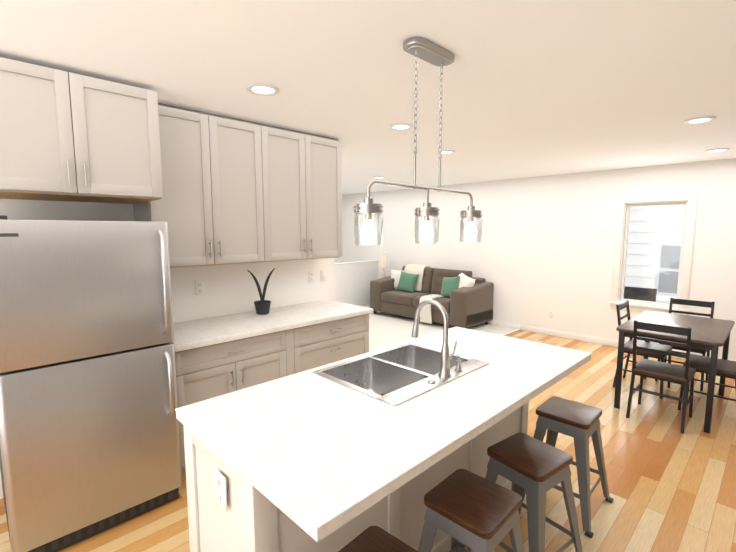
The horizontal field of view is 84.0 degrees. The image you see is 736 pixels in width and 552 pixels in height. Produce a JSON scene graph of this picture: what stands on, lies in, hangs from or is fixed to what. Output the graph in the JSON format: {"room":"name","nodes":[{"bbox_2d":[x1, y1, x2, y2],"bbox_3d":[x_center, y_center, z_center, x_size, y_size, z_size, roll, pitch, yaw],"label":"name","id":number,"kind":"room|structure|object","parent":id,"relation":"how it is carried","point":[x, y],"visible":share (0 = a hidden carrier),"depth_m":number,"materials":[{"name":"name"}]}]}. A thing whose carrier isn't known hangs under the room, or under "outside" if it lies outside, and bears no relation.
{"room":"dining room and kitchen","nodes":[
{"label":"dining room and kitchen","id":0,"kind":"room"},
{"bbox_2d":[0,199,334,498],"bbox_3d":[-1.914,0.097,2.716,4.300,2.430,0.120,-6,9,-44],"label":"wall","id":1,"kind":"structure","parent":0,"point":[230,289],"depth_m":3.33,"materials":[{"name":"paint"}]},
{"bbox_2d":[0,57,167,204],"bbox_3d":[-1.715,-0.760,2.293,0.838,0.628,0.617,-6,9,-44],"label":"upper cabinet","id":2,"kind":"object","parent":1,"relation":"attached to","point":[65,136],"depth_m":2.10,"materials":[{"name":"grey paint"}]},
{"bbox_2d":[195,280,204,294],"bbox_3d":[-1.321,0.091,3.214,0.075,0.115,0.008,-6,9,-44],"label":"outlet","id":3,"kind":"object","parent":1,"relation":"attached to","point":[199,287],"visible":1,"depth_m":3.21,"materials":[{"name":"white plastic"}]},
{"bbox_2d":[133,104,275,267],"bbox_3d":[-1.199,-0.624,3.008,0.869,1.058,0.352,-6,9,-44],"label":"upper cabinet","id":4,"kind":"object","parent":1,"relation":"attached to","point":[211,189],"depth_m":2.88,"materials":[{"name":"grey paint"}]},
{"bbox_2d":[272,126,342,260],"bbox_3d":[-0.664,-0.683,3.532,0.869,1.058,0.352,-6,9,-44],"label":"upper cabinet","id":5,"kind":"object","parent":1,"relation":"attached to","point":[307,168],"depth_m":3.43,"materials":[{"name":"grey paint"}]},
{"bbox_2d":[309,271,314,282],"bbox_3d":[-0.545,0.006,3.974,0.075,0.115,0.008,-6,9,-44],"label":"outlet","id":6,"kind":"object","parent":1,"relation":"attached to","point":[311,276],"visible":1,"depth_m":3.97,"materials":[{"name":"white plastic"}]},
{"bbox_2d":[320,270,326,280],"bbox_3d":[-0.441,-0.005,4.075,0.075,0.115,0.010,-6,9,-44],"label":"light switch","id":7,"kind":"object","parent":1,"relation":"attached to","point":[323,275],"visible":1,"depth_m":4.08,"materials":[{"name":"white plastic"}]},
{"bbox_2d":[334,257,339,262],"bbox_3d":[-2.017,-0.546,8.465,3.920,2.430,0.100,-6,9,-44],"label":"wall","id":8,"kind":"structure","parent":0,"point":[336,260],"depth_m":9.70,"materials":[{"name":"paint"}]},
{"bbox_2d":[334,260,378,305],"bbox_3d":[-0.745,0.239,8.034,2.595,0.965,0.150,-6,9,-44],"label":"wall","id":9,"kind":"structure","parent":0,"point":[352,281],"depth_m":8.42,"materials":[{"name":"paint"}]},
{"bbox_2d":[0,330,735,551],"bbox_3d":[-0.590,1.183,4.209,8.100,0.060,8.400,-6,9,-44],"label":"floor","id":10,"kind":"structure","parent":0,"point":[671,488],"depth_m":2.64,"materials":[{"name":"beige wood"}]},
{"bbox_2d":[0,215,181,551],"bbox_3d":[-1.625,0.518,2.337,0.773,1.678,0.830,-6,9,-44],"label":"refrigerator","id":11,"kind":"object","parent":10,"relation":"on","point":[89,436],"visible":1,"depth_m":2.04,"materials":[{"name":"grey metal"}]},
{"bbox_2d":[175,328,296,475],"bbox_3d":[-1.108,0.839,3.078,0.908,0.876,0.612,-6,9,-44],"label":"base cabinet","id":12,"kind":"object","parent":10,"relation":"on","point":[219,356],"depth_m":2.79,"materials":[{"name":"grey paint"}]},
{"bbox_2d":[173,300,372,351],"bbox_3d":[-0.802,0.353,3.299,1.750,0.040,0.652,-6,9,-44],"label":"countertop","id":13,"kind":"structure","parent":12,"relation":"on","point":[239,326],"depth_m":3.11,"materials":[{"name":"white stone"}]},
{"bbox_2d":[247,268,274,314],"bbox_3d":[-0.884,0.128,3.417,0.245,0.378,0.140,-6,9,-44],"label":"potted plant","id":14,"kind":"object","parent":13,"relation":"on","point":[262,306],"visible":1,"depth_m":3.40,"materials":[{"name":"green plant"}]},
{"bbox_2d":[297,312,372,372],"bbox_3d":[-0.517,0.774,3.658,0.892,0.876,0.612,-6,9,-44],"label":"base cabinet","id":15,"kind":"object","parent":10,"relation":"on","point":[318,345],"depth_m":3.41,"materials":[{"name":"grey paint"}]},
{"bbox_2d":[176,351,530,551],"bbox_3d":[0.142,0.943,2.130,1.926,0.880,0.552,-6,9,-44],"label":"kitchen island","id":16,"kind":"object","parent":10,"relation":"on","point":[226,514],"depth_m":1.67,"materials":[{"name":"white paint"}]},
{"bbox_2d":[175,369,466,546],"bbox_3d":[-0.206,0.550,1.508,0.646,0.040,0.900,-6,9,-44],"label":"island countertop","id":17,"kind":"structure","parent":16,"relation":"on","point":[322,450],"depth_m":1.36,"materials":[{"name":"white stone"}]},
{"bbox_2d":[311,343,410,374],"bbox_3d":[-0.019,0.464,2.271,0.699,0.040,0.070,-6,9,-44],"label":"island countertop","id":18,"kind":"structure","parent":16,"relation":"on","point":[328,369],"depth_m":2.21,"materials":[{"name":"white stone"}]},
{"bbox_2d":[403,327,590,388],"bbox_3d":[0.739,0.446,2.435,0.611,0.040,0.900,-6,9,-44],"label":"island countertop","id":19,"kind":"structure","parent":16,"relation":"on","point":[524,361],"depth_m":2.28,"materials":[{"name":"white stone"}]},
{"bbox_2d":[338,526,417,551],"bbox_3d":[0.030,1.190,1.292,0.426,0.575,0.426,6,9,42],"label":"bar stool","id":20,"kind":"object","parent":10,"relation":"on","point":[373,539],"visible":1,"depth_m":1.36,"materials":[{"name":"brown wood"}]},
{"bbox_2d":[363,305,520,351],"bbox_3d":[-0.401,0.836,6.972,3.680,0.014,4.500,-6,9,-44],"label":"floor carpet","id":21,"kind":"object","parent":10,"relation":"on","point":[387,329],"visible":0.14,"depth_m":6.63,"materials":[{"name":"beige carpet"}]},
{"bbox_2d":[370,264,493,327],"bbox_3d":[1.064,0.306,7.364,0.925,0.952,2.120,-6,9,-44],"label":"loveseat","id":22,"kind":"object","parent":21,"relation":"on","point":[464,298],"visible":1,"depth_m":7.03,"materials":[{"name":"brown fabric"}]},
{"bbox_2d":[418,469,523,551],"bbox_3d":[0.411,1.151,1.637,0.426,0.575,0.426,6,9,44],"label":"bar stool","id":23,"kind":"object","parent":10,"relation":"on","point":[474,512],"visible":1,"depth_m":1.57,"materials":[{"name":"brown wood"}]},
{"bbox_2d":[467,433,581,551],"bbox_3d":[0.760,1.115,1.958,0.426,0.575,0.426,-5,8,-36],"label":"bar stool","id":24,"kind":"object","parent":10,"relation":"on","point":[536,469],"visible":0.73,"depth_m":1.87,"materials":[{"name":"brown wood"}]},
{"bbox_2d":[522,396,613,537],"bbox_3d":[1.173,1.063,2.419,0.426,0.575,0.426,6,9,44],"label":"bar stool","id":25,"kind":"object","parent":10,"relation":"on","point":[579,423],"visible":0.85,"depth_m":2.32,"materials":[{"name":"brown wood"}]},
{"bbox_2d":[612,300,671,398],"bbox_3d":[2.821,0.722,4.189,0.402,0.863,0.447,-6,9,-44],"label":"dining chair","id":26,"kind":"object","parent":10,"relation":"on","point":[628,347],"visible":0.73,"depth_m":4.16,"materials":[{"name":"black wood"}]},
{"bbox_2d":[626,320,695,433],"bbox_3d":[2.519,0.800,3.492,0.447,0.863,0.402,-6,9,-44],"label":"dining chair","id":27,"kind":"object","parent":10,"relation":"on","point":[668,372],"visible":1,"depth_m":3.39,"materials":[{"name":"black wood"}]},
{"bbox_2d":[614,311,734,432],"bbox_3d":[2.876,0.819,3.842,1.140,0.745,0.730,-6,9,-44],"label":"dining table","id":28,"kind":"object","parent":10,"relation":"on","point":[712,335],"visible":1,"depth_m":3.65,"materials":[{"name":"brown wood"}]},
{"bbox_2d":[655,298,714,390],"bbox_3d":[3.387,0.702,4.365,0.447,0.863,0.402,-6,9,-44],"label":"dining chair","id":29,"kind":"object","parent":10,"relation":"on","point":[711,305],"visible":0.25,"depth_m":4.39,"materials":[{"name":"black wood"}]},
{"bbox_2d":[678,354,735,410],"bbox_3d":[3.096,0.785,3.629,0.402,0.863,0.447,-6,9,-44],"label":"dining chair","id":30,"kind":"object","parent":10,"relation":"on","point":[701,364],"visible":0.54,"depth_m":3.60,"materials":[{"name":"black wood"}]},
{"bbox_2d":[0,0,735,194],"bbox_3d":[-0.590,-1.292,3.932,8.100,0.060,8.400,-6,9,-44],"label":"ceiling","id":31,"kind":"structure","parent":0,"point":[535,88],"depth_m":2.10,"materials":[{"name":"white paint"}]},
{"bbox_2d":[246,83,279,95],"bbox_3d":[-0.608,-1.080,2.369,0.189,0.010,0.189,5,8,39],"label":"recessed light","id":32,"kind":"object","parent":31,"relation":"in","point":[263,89],"depth_m":2.36,"materials":[{"name":"white"}]},
{"bbox_2d":[389,123,412,129],"bbox_3d":[0.261,-1.175,3.221,0.189,0.010,0.189,5,8,36],"label":"recessed light","id":33,"kind":"object","parent":31,"relation":"in","point":[401,126],"depth_m":3.21,"materials":[{"name":"white"}]},
{"bbox_2d":[354,37,482,245],"bbox_3d":[0.280,-0.592,1.905,0.912,0.879,0.122,-6,9,-44],"label":"pendant light","id":34,"kind":"object","parent":31,"relation":"hanging from","point":[426,50],"visible":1,"depth_m":1.86,"materials":[{"name":"silver metal"}]},
{"bbox_2d":[437,150,454,153],"bbox_3d":[0.813,-1.292,4.264,0.189,0.010,0.189,5,8,39],"label":"recessed light","id":35,"kind":"object","parent":31,"relation":"in","point":[443,151],"depth_m":4.24,"materials":[{"name":"white"}]},
{"bbox_2d":[684,116,715,123],"bbox_3d":[2.459,-1.154,3.030,0.189,0.010,0.189,5,8,39],"label":"recessed light","id":36,"kind":"object","parent":31,"relation":"in","point":[698,120],"depth_m":3.03,"materials":[{"name":"white"}]},
{"bbox_2d":[706,148,729,151],"bbox_3d":[3.563,-1.281,4.168,0.189,0.010,0.189,5,8,39],"label":"recessed light","id":37,"kind":"object","parent":31,"relation":"in","point":[720,149],"depth_m":4.15,"materials":[{"name":"white"}]},
{"bbox_2d":[378,255,388,277],"bbox_3d":[0.316,0.115,8.395,0.360,1.102,0.360,-6,9,-44],"label":"table lamp","id":38,"kind":"object","parent":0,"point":[383,261],"visible":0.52,"depth_m":8.28,"materials":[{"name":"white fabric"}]},
{"bbox_2d":[340,158,735,360],"bbox_3d":[2.251,-0.366,6.855,0.120,2.430,8.200,-6,9,-44],"label":"wall","id":39,"kind":"structure","parent":0,"point":[540,250],"depth_m":6.16,"materials":[{"name":"paint"}]},
{"bbox_2d":[548,310,553,317],"bbox_3d":[2.816,0.587,6.293,0.008,0.115,0.075,-6,9,-44],"label":"outlet","id":40,"kind":"object","parent":39,"relation":"attached to","point":[550,313],"visible":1,"depth_m":6.29,"materials":[{"name":"white plastic"}]},
{"bbox_2d":[484,320,731,360],"bbox_3d":[2.202,0.804,6.938,0.015,0.085,8.200,-6,9,-44],"label":"baseboard","id":41,"kind":"structure","parent":39,"relation":"attached to","point":[613,343],"depth_m":6.17,"materials":[{"name":"white wood"}]},
{"bbox_2d":[608,193,697,314],"bbox_3d":[3.707,-0.280,5.343,0.169,1.525,0.890,-6,9,-44],"label":"window","id":42,"kind":"structure","parent":39,"relation":"in","point":[688,201],"depth_m":5.32,"materials":[{"name":"white"}]},
{"label":"outside","id":43,"kind":"structure","parent":0,"visible":0},
{"bbox_2d":[624,205,683,302],"bbox_3d":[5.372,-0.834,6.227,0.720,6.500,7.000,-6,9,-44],"label":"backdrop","id":44,"kind":"structure","parent":43,"point":[667,223],"depth_m":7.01,"materials":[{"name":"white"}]}
]}

